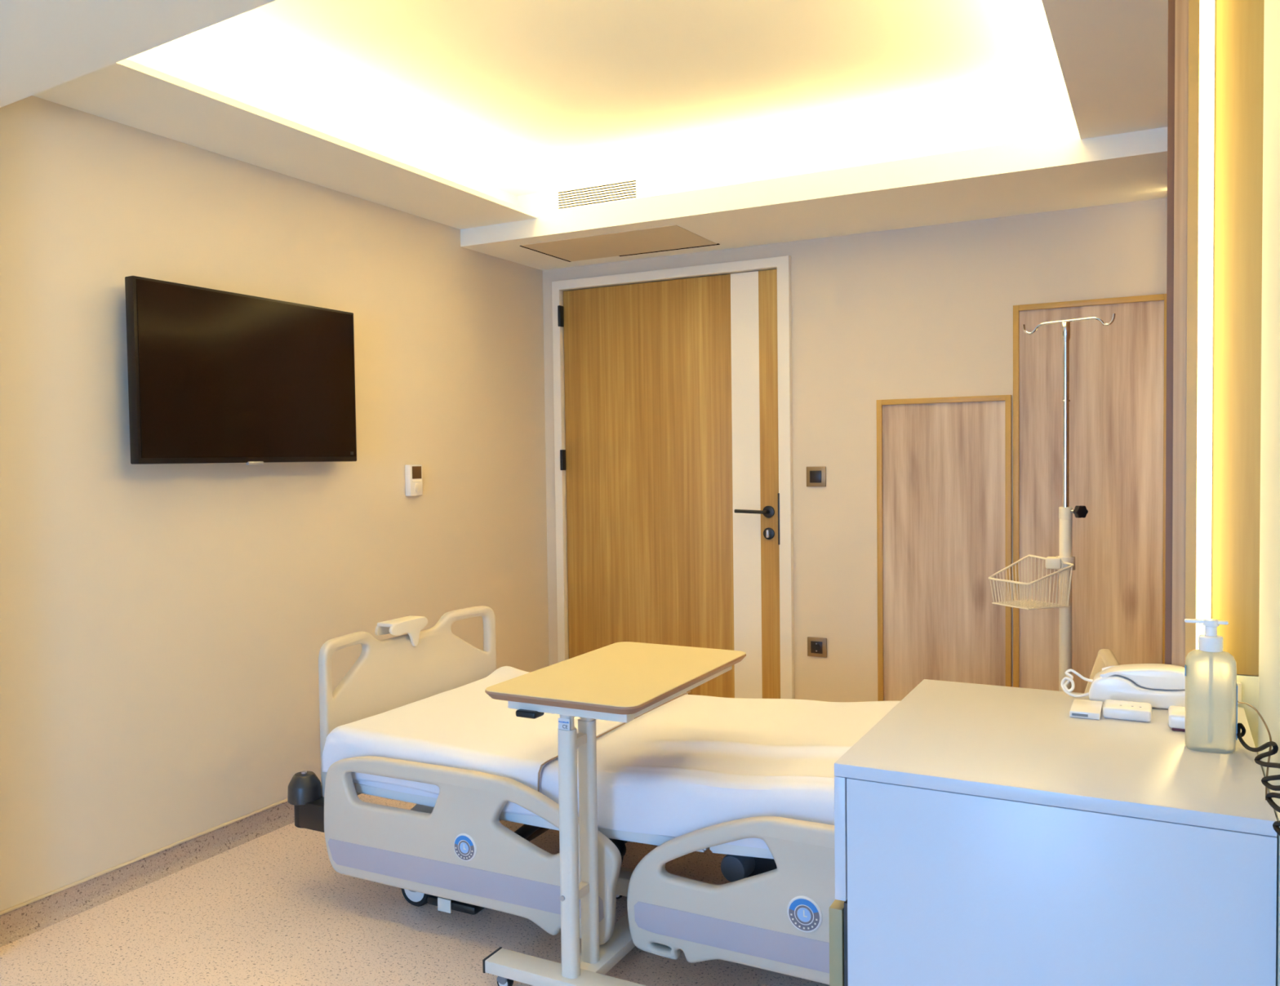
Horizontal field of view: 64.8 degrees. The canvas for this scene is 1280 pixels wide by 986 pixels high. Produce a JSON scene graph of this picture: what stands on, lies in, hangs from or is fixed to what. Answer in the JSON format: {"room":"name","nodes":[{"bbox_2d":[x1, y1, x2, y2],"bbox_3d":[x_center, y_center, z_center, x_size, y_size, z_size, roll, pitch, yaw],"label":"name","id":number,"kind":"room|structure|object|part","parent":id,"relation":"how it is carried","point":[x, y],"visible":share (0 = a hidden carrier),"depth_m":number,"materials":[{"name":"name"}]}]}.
{"room":"hospital room","nodes":[
{"label":"hospital room","id":0,"kind":"room"},
{"bbox_2d":[0,95,549,911],"bbox_3d":[-2.288,-0.115,1.720,0.150,2.700,7.850,0,2,28],"label":"wall","id":1,"kind":"structure","parent":0,"point":[164,628],"depth_m":3.23,"materials":[{"name":"beige paint"}]},
{"bbox_2d":[0,785,361,946],"bbox_3d":[-1.086,1.106,3.832,0.032,0.081,2.722,0,2,28],"label":"baseboard","id":2,"kind":"structure","parent":1,"relation":"attached to","point":[26,918],"depth_m":3.03,"materials":[{"name":"stone"}]},
{"bbox_2d":[124,275,356,465],"bbox_3d":[-1.295,-0.369,3.341,0.103,0.554,0.894,0,2,28],"label":"television","id":3,"kind":"object","parent":1,"relation":"attached to","point":[215,376],"visible":1,"depth_m":3.23,"materials":[{"name":"black"}]},
{"bbox_2d":[404,464,422,496],"bbox_3d":[-0.924,-0.052,4.130,0.031,0.128,0.080,0,2,28],"label":"thermostat","id":4,"kind":"object","parent":1,"relation":"attached to","point":[413,473],"visible":1,"depth_m":4.11,"materials":[{"name":"white plastic"}]},
{"bbox_2d":[0,793,829,985],"bbox_3d":[-0.852,1.292,1.027,3.350,0.100,7.850,0,2,28],"label":"floor","id":5,"kind":"structure","parent":0,"point":[273,908],"depth_m":2.69,"materials":[{"name":"plastic"}]},
{"bbox_2d":[482,641,746,985],"bbox_3d":[0.007,0.803,2.482,0.592,0.752,0.723,0,2,28],"label":"table","id":6,"kind":"object","parent":5,"relation":"on","point":[622,682],"visible":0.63,"depth_m":2.35,"materials":[{"name":"brown wood"}]},
{"bbox_3d":[-0.243,0.486,2.232,0.053,0.015,0.040,0,2,28],"label":"height lever","id":7,"kind":"part","parent":6,"relation":"part of","materials":[{"name":"black plastic"}]},
{"bbox_3d":[-0.028,0.460,2.438,0.303,0.022,0.577,0,2,28],"label":"under frame","id":8,"kind":"part","parent":6,"relation":"part of","materials":[{"name":"white paint"}]},
{"bbox_2d":[287,605,1119,985],"bbox_3d":[0.152,0.791,2.870,2.180,0.745,1.033,0,2,28],"label":"hospital bed","id":9,"kind":"object","parent":5,"relation":"on","point":[452,851],"visible":0.45,"depth_m":2.58,"materials":[{"name":"beige plastic"}]},
{"bbox_3d":[-0.430,0.823,3.176,0.400,0.034,0.890,0,2,28],"label":"deck panel","id":10,"kind":"part","parent":9,"relation":"part of","materials":[{"name":"white plastic"}]},
{"bbox_3d":[-0.752,0.670,3.338,0.076,0.498,0.850,0,2,28],"label":"footboard","id":11,"kind":"part","parent":9,"relation":"part of","materials":[{"name":"beige plastic"}]},
{"bbox_3d":[-0.543,0.899,2.809,0.340,0.083,0.008,0,2,28],"label":"pivot plate","id":12,"kind":"part","parent":9,"relation":"part of","materials":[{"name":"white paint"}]},
{"bbox_3d":[-0.469,0.911,2.644,0.949,0.376,0.036,0,2,28],"label":"rail","id":13,"kind":"part","parent":9,"relation":"part of","materials":[{"name":"beige plastic"}]},
{"bbox_3d":[-0.217,0.952,3.070,0.196,0.169,0.520,0,2,28],"label":"lift arm","id":14,"kind":"part","parent":9,"relation":"part of","materials":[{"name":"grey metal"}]},
{"bbox_3d":[-0.079,0.825,2.992,0.363,0.034,0.890,0,2,28],"label":"deck panel","id":15,"kind":"part","parent":9,"relation":"part of","materials":[{"name":"white plastic"}]},
{"bbox_3d":[0.202,1.024,2.854,1.580,0.050,0.600,0,2,28],"label":"frame","id":16,"kind":"part","parent":9,"relation":"part of","materials":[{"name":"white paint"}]},
{"bbox_2d":[352,694,900,848],"bbox_3d":[0.171,0.696,2.856,1.950,0.234,0.909,0,2,28],"label":"mattress","id":17,"kind":"object","parent":9,"relation":"on","point":[689,763],"visible":0.44,"depth_m":2.52,"materials":[{"name":"white fabric"}]},
{"bbox_2d":[321,666,690,816],"bbox_3d":[-0.369,0.727,3.140,0.772,0.166,0.926,0,2,28],"label":"sheet","id":18,"kind":"object","parent":17,"relation":"on","point":[462,727],"visible":0.48,"depth_m":2.87,"materials":[{"name":"white fabric"}]},
{"bbox_3d":[0.229,0.818,2.831,0.293,0.044,0.890,0,2,28],"label":"deck panel","id":19,"kind":"part","parent":9,"relation":"part of","materials":[{"name":"white plastic"}]},
{"bbox_3d":[0.362,0.904,2.209,0.879,0.372,0.036,0,2,28],"label":"rail","id":20,"kind":"part","parent":9,"relation":"part of","materials":[{"name":"beige plastic"}]},
{"bbox_3d":[0.285,0.949,2.635,0.072,0.079,0.188,1,2,34],"label":"lift motor","id":21,"kind":"part","parent":9,"relation":"part of","materials":[{"name":"grey plastic"}]},
{"bbox_3d":[0.699,0.784,2.583,0.750,0.091,0.890,0,2,28],"label":"deck panel","id":22,"kind":"part","parent":9,"relation":"part of","materials":[{"name":"white plastic"}]},
{"bbox_3d":[1.086,0.679,2.376,0.068,0.498,0.850,0,2,28],"label":"headboard","id":23,"kind":"part","parent":9,"relation":"part of","materials":[{"name":"beige plastic"}]},
{"bbox_2d":[988,313,1115,692],"bbox_3d":[1.319,0.303,3.121,0.497,1.672,0.449,0,2,28],"label":"stand","id":24,"kind":"object","parent":5,"relation":"on","point":[1064,562],"visible":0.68,"depth_m":3.08,"materials":[{"name":"beige metal"}]},
{"bbox_2d":[988,555,1075,609],"bbox_3d":[1.196,0.271,3.089,0.245,0.147,0.227,0,2,28],"label":"basket","id":25,"kind":"object","parent":24,"relation":"on","point":[1064,564],"depth_m":3.08,"materials":[{"name":"beige metal"}]},
{"bbox_2d":[1061,321,1070,342],"bbox_3d":[1.298,-0.483,3.075,0.025,0.077,0.025,0,2,28],"label":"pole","id":26,"kind":"object","parent":24,"relation":"attached to","point":[1065,326],"depth_m":3.07,"materials":[{"name":"metal"}]},
{"bbox_3d":[1.330,0.057,3.046,0.042,0.037,0.020,-1,2,-12],"label":"knob","id":27,"kind":"part","parent":24,"relation":"part of","materials":[{"name":"black plastic"}]},
{"bbox_2d":[829,679,1277,985],"bbox_3d":[0.648,0.787,1.583,0.543,0.830,0.594,0,2,28],"label":"base cabinet","id":28,"kind":"object","parent":5,"relation":"on","point":[985,835],"visible":0.95,"depth_m":1.34,"materials":[{"name":"white laminate"}]},
{"bbox_3d":[0.415,0.719,1.702,0.020,0.273,0.582,0,2,28],"label":"drawer","id":29,"kind":"part","parent":28,"relation":"part of","materials":[{"name":"beige"}]},
{"bbox_3d":[0.420,0.478,1.690,0.016,0.177,0.594,0,2,28],"label":"drawer","id":30,"kind":"part","parent":28,"relation":"part of","materials":[{"name":"white laminate"}]},
{"bbox_3d":[0.527,0.782,1.321,0.514,0.760,0.018,0,2,28],"label":"panel","id":31,"kind":"part","parent":28,"relation":"part of","materials":[{"name":"white laminate"}]},
{"bbox_2d":[1069,699,1102,719],"bbox_3d":[0.746,0.361,1.685,0.046,0.011,0.092,0,2,28],"label":"cradle","id":32,"kind":"object","parent":28,"relation":"on","point":[1080,708],"visible":1,"depth_m":1.66,"materials":[{"name":"white plastic"}]},
{"bbox_2d":[1060,663,1185,709],"bbox_3d":[0.843,0.329,1.752,0.206,0.067,0.068,0,2,28],"label":"telephone","id":33,"kind":"object","parent":28,"relation":"on","point":[1162,686],"visible":0.92,"depth_m":1.72,"materials":[{"name":"white plastic"}]},
{"bbox_3d":[0.772,0.336,1.779,0.035,0.043,0.054,-3,3,-43],"label":"phone cord","id":34,"kind":"part","parent":33,"relation":"part of","materials":[{"name":"white plastic"}]},
{"bbox_2d":[1102,699,1151,722],"bbox_3d":[0.801,0.357,1.658,0.071,0.020,0.063,0,2,28],"label":"remote control","id":35,"kind":"object","parent":28,"relation":"on","point":[1113,709],"visible":1,"depth_m":1.64,"materials":[{"name":"white plastic"}]},
{"bbox_2d":[1168,706,1185,731],"bbox_3d":[0.858,0.356,1.586,0.048,0.026,0.066,0,2,28],"label":"remote","id":36,"kind":"object","parent":28,"relation":"on","point":[1176,714],"visible":0.45,"depth_m":1.57,"materials":[{"name":"white plastic"}]},
{"bbox_2d":[1184,618,1237,754],"bbox_3d":[0.830,0.278,1.468,0.067,0.190,0.049,0,2,28],"label":"pump bottle","id":37,"kind":"object","parent":28,"relation":"on","point":[1210,672],"visible":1,"depth_m":1.45,"materials":[{"name":"translucent clear plastic"},{"name":"liquid soap"},{"name":"white plastic"}]},
{"bbox_2d":[1237,701,1271,800],"bbox_3d":[0.871,0.323,1.443,0.006,0.099,0.583,0,2,27],"label":"cable","id":38,"kind":"object","parent":28,"relation":"on","point":[1246,704],"visible":0.69,"depth_m":1.24,"materials":[{"name":"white plastic"}]},
{"bbox_2d":[1236,723,1279,835],"bbox_3d":[0.742,0.328,1.209,0.022,0.108,0.802,0,2,26],"label":"coiled cord","id":39,"kind":"object","parent":28,"relation":"on","point":[1276,825],"visible":0.89,"depth_m":1.12,"materials":[{"name":"black plastic"}]},
{"bbox_2d":[147,0,1071,195],"bbox_3d":[-0.886,-1.337,0.936,3.350,0.240,7.850,0,2,28],"label":"ceiling","id":40,"kind":"structure","parent":0,"point":[516,97],"depth_m":3.13,"materials":[{"name":"white paint"}]},
{"bbox_2d":[0,0,275,107],"bbox_3d":[-1.507,-1.040,-0.167,2.975,0.260,4.900,0,2,28],"label":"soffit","id":41,"kind":"structure","parent":40,"relation":"attached to","point":[45,44],"depth_m":2.17,"materials":[{"name":"white paint"}]},
{"bbox_2d":[32,50,537,229],"bbox_3d":[-1.071,-1.209,3.438,0.404,0.185,2.500,0,2,28],"label":"soffit","id":42,"kind":"structure","parent":40,"relation":"attached to","point":[146,91],"depth_m":3.22,"materials":[{"name":"white paint"}]},
{"bbox_2d":[460,107,1167,270],"bbox_3d":[0.586,-1.215,4.065,2.757,0.260,0.654,0,2,28],"label":"soffit","id":43,"kind":"structure","parent":40,"relation":"attached to","point":[1037,162],"depth_m":3.78,"materials":[{"name":"white paint"}]},
{"bbox_2d":[558,178,635,210],"bbox_3d":[-0.190,-1.293,4.383,0.388,0.090,0.003,0,2,28],"label":"air vent","id":44,"kind":"object","parent":43,"relation":"attached to","point":[623,190],"visible":0.96,"depth_m":4.38,"materials":[{"name":"white metal"}]},
{"bbox_2d":[520,224,716,261],"bbox_3d":[-0.091,-1.087,4.414,0.749,0.002,0.417,0,2,28],"label":"access hatch","id":45,"kind":"object","parent":43,"relation":"attached to","point":[670,237],"visible":1,"depth_m":4.39,"materials":[{"name":"beige paint"}]},
{"bbox_2d":[520,243,719,262],"bbox_3d":[-0.088,-1.087,4.423,0.767,0.002,0.427,0,2,28],"label":"gap","id":46,"kind":"structure","parent":45,"relation":"attached to","point":[717,243],"depth_m":4.55,"materials":[{"name":"black"}]},
{"bbox_2d":[1041,0,1168,139],"bbox_3d":[1.077,-1.198,2.314,0.262,0.185,2.500,0,2,28],"label":"soffit","id":47,"kind":"structure","parent":40,"relation":"attached to","point":[1113,55],"depth_m":2.60,"materials":[{"name":"white paint"}]},
{"bbox_2d":[542,197,1167,702],"bbox_3d":[0.981,-0.249,4.352,3.200,2.700,0.150,0,2,28],"label":"wall","id":48,"kind":"structure","parent":0,"point":[921,312],"depth_m":4.27,"materials":[{"name":"beige paint"}]},
{"bbox_2d":[551,255,794,699],"bbox_3d":[0.133,0.032,4.720,1.217,2.135,0.126,0,2,28],"label":"door","id":49,"kind":"structure","parent":48,"relation":"in","point":[673,398],"depth_m":4.68,"materials":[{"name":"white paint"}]},
{"bbox_3d":[0.499,0.082,4.491,0.148,0.020,0.056,0,2,28],"label":"lever","id":50,"kind":"part","parent":49,"relation":"part of","materials":[{"name":"black plastic"}]},
{"bbox_3d":[0.618,0.114,4.454,0.008,0.228,0.033,0,2,28],"label":"strike plate","id":51,"kind":"part","parent":49,"relation":"part of","materials":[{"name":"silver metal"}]},
{"bbox_2d":[806,466,826,486],"bbox_3d":[0.764,-0.071,4.381,0.087,0.087,0.014,0,2,28],"label":"light switch","id":52,"kind":"object","parent":48,"relation":"attached to","point":[815,476],"visible":1,"depth_m":4.37,"materials":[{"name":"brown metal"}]},
{"bbox_2d":[807,636,826,657],"bbox_3d":[0.773,0.674,4.407,0.087,0.084,0.014,0,2,28],"label":"wall socket","id":53,"kind":"object","parent":48,"relation":"attached to","point":[816,646],"visible":1,"depth_m":4.40,"materials":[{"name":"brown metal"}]},
{"bbox_2d":[876,395,1012,701],"bbox_3d":[1.242,0.265,4.140,0.535,1.310,0.022,0,2,28],"label":"wall panel","id":54,"kind":"object","parent":48,"relation":"attached to","point":[944,464],"visible":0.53,"depth_m":4.14,"materials":[{"name":"brown wood"}]},
{"bbox_3d":[1.014,0.264,4.259,0.022,1.310,0.022,0,2,28],"label":"edge trim","id":55,"kind":"part","parent":54,"relation":"part of","materials":[{"name":"brown wood"}]},
{"bbox_3d":[1.233,-0.379,4.118,0.491,0.022,0.022,0,2,28],"label":"edge trim","id":56,"kind":"part","parent":54,"relation":"part of","materials":[{"name":"brown wood"}]},
{"bbox_3d":[1.469,0.266,4.021,0.022,1.310,0.022,0,2,28],"label":"edge trim","id":57,"kind":"part","parent":54,"relation":"part of","materials":[{"name":"brown wood"}]},
{"bbox_2d":[1013,293,1166,693],"bbox_3d":[1.726,0.092,3.879,0.550,1.660,0.022,0,2,28],"label":"wall panel","id":58,"kind":"object","parent":48,"relation":"attached to","point":[1117,371],"visible":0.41,"depth_m":3.87,"materials":[{"name":"brown wood"}]},
{"bbox_3d":[1.492,0.091,4.002,0.022,1.660,0.022,0,2,28],"label":"edge trim","id":59,"kind":"part","parent":58,"relation":"part of","materials":[{"name":"brown wood"}]},
{"bbox_3d":[1.715,-0.726,3.851,0.506,0.022,0.022,0,2,28],"label":"edge trim","id":60,"kind":"part","parent":58,"relation":"part of","materials":[{"name":"brown wood"}]},
{"bbox_3d":[1.960,0.093,3.757,0.022,1.660,0.022,0,2,28],"label":"edge trim","id":61,"kind":"part","parent":58,"relation":"part of","materials":[{"name":"brown wood"}]},
{"bbox_2d":[1257,0,1279,985],"bbox_3d":[-0.092,-0.056,-0.789,0.333,2.700,5.438,0,2,28],"label":"wall","id":62,"kind":"structure","parent":0,"point":[1269,520],"depth_m":1.31,"materials":[{"name":"white paint"}]},
{"bbox_3d":[1.643,-0.199,2.645,0.443,2.700,2.262,0,2,28],"label":"wall","id":63,"kind":"structure","parent":0,"visible":0},
{"bbox_2d":[1164,0,1175,664],"bbox_3d":[1.378,0.055,2.629,0.010,2.200,2.015,0,2,28],"label":"trim","id":64,"kind":"structure","parent":63,"relation":"attached to","point":[1171,3],"depth_m":1.73,"materials":[{"name":"brown"}]},
{"bbox_2d":[1171,0,1188,666],"bbox_3d":[0.929,0.092,1.739,0.020,2.200,0.026,0,2,28],"label":"trim","id":65,"kind":"structure","parent":63,"relation":"attached to","point":[1181,16],"depth_m":1.72,"materials":[{"name":"brown wood"}]},
{"bbox_2d":[1185,0,1199,658],"bbox_3d":[0.944,0.092,1.729,0.016,2.200,0.030,0,2,28],"label":"trim","id":66,"kind":"structure","parent":63,"relation":"attached to","point":[1193,5],"depth_m":1.70,"materials":[{"name":"gold metal"}]},
{"bbox_2d":[1195,0,1264,675],"bbox_3d":[1.023,-0.479,1.665,0.179,1.575,0.028,0,2,28],"label":"panel","id":67,"kind":"object","parent":63,"relation":"attached to","point":[1238,24],"depth_m":1.69,"materials":[{"name":"cream painted smooth panel"}]},
{"bbox_3d":[0.956,-0.350,1.705,0.023,1.315,0.028,0,2,28],"label":"light strip","id":68,"kind":"part","parent":67,"relation":"part of","materials":[{"name":"white plastic"}]},
{"bbox_2d":[1236,674,1258,755],"bbox_3d":[1.046,0.750,1.717,0.177,0.883,0.006,0,2,28],"label":"panel","id":69,"kind":"object","parent":63,"relation":"attached to","point":[1250,684],"visible":0.17,"depth_m":1.70,"materials":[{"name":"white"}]},
{"bbox_2d":[1236,682,1241,704],"bbox_3d":[0.990,0.339,1.719,0.062,0.037,0.010,0,2,28],"label":"outlet plate","id":70,"kind":"object","parent":69,"relation":"attached to","point":[1239,684],"visible":0.19,"depth_m":1.70,"materials":[{"name":"white paint"}]}
]}

